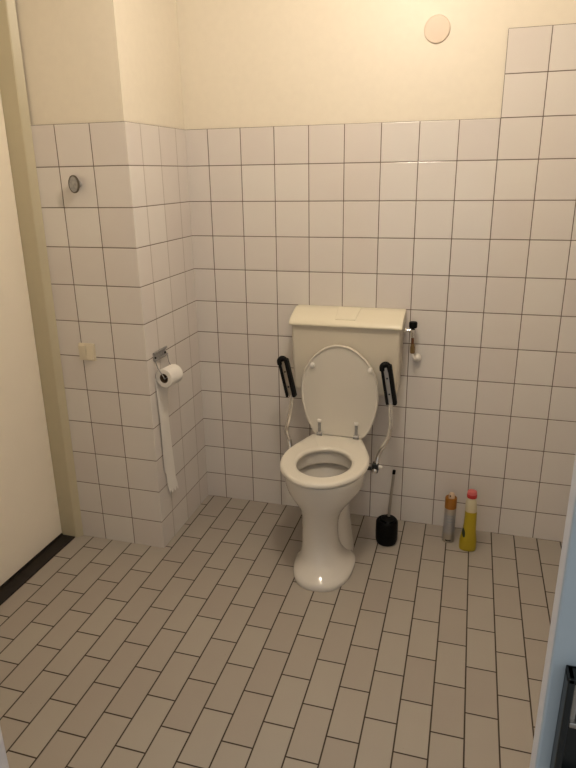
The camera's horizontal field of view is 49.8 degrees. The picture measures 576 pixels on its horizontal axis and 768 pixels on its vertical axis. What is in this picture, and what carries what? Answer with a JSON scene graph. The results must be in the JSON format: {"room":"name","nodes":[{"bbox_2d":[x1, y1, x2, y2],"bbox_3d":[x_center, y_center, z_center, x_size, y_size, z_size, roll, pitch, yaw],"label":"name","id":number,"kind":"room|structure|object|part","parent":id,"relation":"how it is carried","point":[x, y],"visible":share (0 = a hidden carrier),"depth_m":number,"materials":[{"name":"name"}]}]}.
{"room":"bathroom","nodes":[
{"label":"bathroom","id":0,"kind":"room"},
{"bbox_2d":[0,495,561,767],"bbox_3d":[-0.396,1.440,0.869,3.150,0.080,5.120,4,19,15],"label":"floor","id":1,"kind":"structure","parent":0,"point":[204,649],"depth_m":2.19,"materials":[{"name":"beige tile"}]},
{"bbox_2d":[0,533,74,605],"bbox_3d":[-1.171,0.843,2.521,0.118,0.012,0.866,4,19,15],"label":"threshold","id":2,"kind":"object","parent":1,"relation":"on","point":[7,589],"visible":0.74,"depth_m":2.67,"materials":[{"name":"black stone"}]},
{"bbox_2d":[15,0,207,547],"bbox_3d":[-0.819,-0.603,2.707,0.648,2.620,0.520,4,19,15],"label":"wall pier","id":3,"kind":"object","parent":1,"relation":"on","point":[103,83],"visible":0.88,"depth_m":2.50,"materials":[{"name":"white tile"}]},
{"bbox_2d":[68,175,81,192],"bbox_3d":[-0.802,-0.755,2.343,0.042,0.065,0.036,4,19,15],"label":"hook","id":4,"kind":"object","parent":3,"relation":"attached to","point":[74,184],"visible":1,"depth_m":2.33,"materials":[{"name":"grey metal"}]},
{"bbox_3d":[-0.806,-0.750,2.329,0.037,0.056,0.003,4,19,15],"label":"knob","id":5,"kind":"part","parent":4,"relation":"part of","materials":[{"name":"grey metal"}]},
{"bbox_2d":[78,343,96,360],"bbox_3d":[-0.837,-0.132,2.578,0.076,0.074,0.020,4,19,15],"label":"light switch","id":6,"kind":"object","parent":3,"relation":"attached to","point":[87,351],"visible":1,"depth_m":2.57,"materials":[{"name":"beige plastic"}]},
{"bbox_2d":[153,346,170,378],"bbox_3d":[-0.520,-0.090,2.615,0.053,0.110,0.127,4,19,15],"label":"paper holder","id":7,"kind":"object","parent":3,"relation":"attached to","point":[160,353],"visible":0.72,"depth_m":2.60,"materials":[{"name":"grey metal"}]},
{"bbox_3d":[-0.538,-0.127,2.615,0.013,0.040,0.114,4,19,15],"label":"plate","id":8,"kind":"part","parent":7,"relation":"part of","materials":[{"name":"grey metal"}]},
{"bbox_2d":[155,364,182,492],"bbox_3d":[-0.494,0.212,2.707,0.094,0.608,0.110,4,19,15],"label":"toilet roll","id":9,"kind":"object","parent":7,"relation":"hanging from","point":[173,372],"visible":0.99,"depth_m":2.69,"materials":[{"name":"white paper"},{"name":"dark cardboard"}]},
{"bbox_2d":[277,345,396,591],"bbox_3d":[0.161,0.324,2.599,0.527,0.904,0.535,4,19,15],"label":"toilet","id":10,"kind":"object","parent":1,"relation":"on","point":[323,473],"visible":1,"depth_m":2.66,"materials":[{"name":"white ceramic"}]},
{"bbox_3d":[-0.004,-0.019,2.731,0.054,0.167,0.007,4,19,15],"label":"pad plate","id":11,"kind":"part","parent":10,"relation":"part of","materials":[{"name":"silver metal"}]},
{"bbox_3d":[0.012,0.191,2.790,0.035,0.298,0.065,-16,24,-38],"label":"armrest","id":12,"kind":"part","parent":10,"relation":"part of","materials":[{"name":"silver metal"}]},
{"bbox_3d":[0.157,0.320,2.604,0.367,0.022,0.485,4,19,15],"label":"seat","id":13,"kind":"part","parent":10,"relation":"part of","materials":[{"name":"beige plastic"}]},
{"bbox_3d":[0.165,0.543,2.674,0.334,0.442,0.535,4,19,15],"label":"bowl","id":14,"kind":"part","parent":10,"relation":"part of","materials":[{"name":"white ceramic"}]},
{"bbox_3d":[0.225,0.035,2.723,0.347,0.436,0.049,4,19,15],"label":"lid","id":15,"kind":"part","parent":10,"relation":"part of","materials":[{"name":"beige plastic"}]},
{"bbox_3d":[0.412,0.225,2.684,0.081,0.306,0.035,-1,19,-1],"label":"armrest","id":16,"kind":"part","parent":10,"relation":"part of","materials":[{"name":"silver metal"}]},
{"bbox_3d":[0.423,0.012,2.611,0.047,0.168,0.007,4,19,15],"label":"pad plate","id":17,"kind":"part","parent":10,"relation":"part of","materials":[{"name":"silver metal"}]},
{"bbox_2d":[375,514,397,546],"bbox_3d":[0.447,0.664,2.810,0.100,0.117,0.100,4,19,15],"label":"brush holder","id":18,"kind":"object","parent":1,"relation":"on","point":[386,534],"visible":0.9,"depth_m":2.77,"materials":[{"name":"black plastic"}]},
{"bbox_2d":[381,470,395,523],"bbox_3d":[0.449,0.541,2.767,0.071,0.349,0.068,4,19,15],"label":"toilet brush","id":19,"kind":"object","parent":18,"relation":"in","point":[387,518],"visible":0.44,"depth_m":2.76,"materials":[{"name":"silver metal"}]},
{"bbox_3d":[0.451,0.600,2.787,0.068,0.016,0.068,4,19,15],"label":"splash lid","id":20,"kind":"part","parent":19,"relation":"part of","materials":[{"name":"black plastic"}]},
{"bbox_3d":[0.456,0.526,2.761,0.031,0.289,0.014,4,19,15],"label":"handle","id":21,"kind":"part","parent":19,"relation":"part of","materials":[{"name":"silver metal"}]},
{"bbox_2d":[442,492,456,542],"bbox_3d":[0.729,0.598,2.793,0.052,0.244,0.052,4,19,15],"label":"spray can","id":22,"kind":"object","parent":1,"relation":"on","point":[451,499],"visible":1,"depth_m":2.77,"materials":[{"name":"silver metal"}]},
{"bbox_2d":[459,489,476,551],"bbox_3d":[0.797,0.598,2.719,0.074,0.290,0.052,4,19,15],"label":"bottle","id":23,"kind":"object","parent":1,"relation":"on","point":[467,539],"visible":1,"depth_m":2.71,"materials":[{"name":"yellow plastic"}]},
{"bbox_2d":[176,0,575,541],"bbox_3d":[0.574,-0.597,2.623,2.090,2.620,0.120,4,19,15],"label":"wall","id":24,"kind":"structure","parent":0,"point":[338,154],"depth_m":2.59,"materials":[{"name":"white tile"}]},
{"bbox_2d":[289,305,405,436],"bbox_3d":[0.261,-0.005,2.773,0.486,0.666,0.151,4,19,15],"label":"cistern","id":25,"kind":"object","parent":24,"relation":"attached to","point":[376,334],"visible":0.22,"depth_m":2.65,"materials":[{"name":"white ceramic"}]},
{"bbox_3d":[0.262,-0.122,2.741,0.472,0.310,0.135,4,19,15],"label":"tank","id":26,"kind":"part","parent":25,"relation":"part of","materials":[{"name":"white ceramic"}]},
{"bbox_3d":[0.256,-0.301,2.667,0.102,0.038,0.102,4,19,15],"label":"flush plate","id":27,"kind":"part","parent":25,"relation":"part of","materials":[{"name":"beige plastic"}]},
{"bbox_2d":[405,321,420,361],"bbox_3d":[0.538,-0.181,2.674,0.052,0.189,0.086,15,24,39],"label":"valve","id":28,"kind":"object","parent":24,"relation":"attached to","point":[416,357],"visible":1,"depth_m":2.65,"materials":[{"name":"silver metal"}]},
{"bbox_3d":[0.531,-0.251,2.629,0.035,0.028,0.035,4,19,15],"label":"knob","id":29,"kind":"part","parent":28,"relation":"part of","materials":[{"name":"black plastic"}]},
{"bbox_2d":[424,15,449,43],"bbox_3d":[0.557,-1.325,2.316,0.096,0.096,0.009,4,19,15],"label":"disc","id":30,"kind":"object","parent":24,"relation":"attached to","point":[437,28],"visible":1,"depth_m":2.31,"materials":[{"name":"beige plastic"}]},
{"bbox_3d":[-0.215,0.039,0.787,2.930,2.620,0.033,4,19,15],"label":"wall","id":31,"kind":"structure","parent":0,"visible":0},
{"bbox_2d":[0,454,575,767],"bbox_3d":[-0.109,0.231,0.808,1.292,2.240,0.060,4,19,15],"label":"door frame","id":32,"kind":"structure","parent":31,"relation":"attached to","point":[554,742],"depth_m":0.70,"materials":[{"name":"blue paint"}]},
{"bbox_3d":[0.342,0.362,0.695,0.045,0.061,0.013,4,19,15],"label":"latch plate","id":33,"kind":"part","parent":32,"relation":"part of","materials":[{"name":"silver metal"}]},
{"bbox_3d":[-1.321,-0.299,1.834,0.195,2.620,1.535,4,19,15],"label":"wall","id":34,"kind":"structure","parent":0,"visible":0},
{"bbox_2d":[0,93,61,585],"bbox_3d":[-1.205,-0.239,2.158,0.073,2.264,0.864,4,19,15],"label":"door","id":35,"kind":"structure","parent":34,"relation":"in","point":[29,510],"depth_m":2.55,"materials":[{"name":"beige paint"}]},
{"bbox_2d":[0,0,82,536],"bbox_3d":[-1.181,-0.253,2.128,0.214,2.340,0.951,4,19,15],"label":"door frame","id":36,"kind":"structure","parent":34,"relation":"attached to","point":[13,91],"depth_m":2.50,"materials":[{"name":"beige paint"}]}
]}

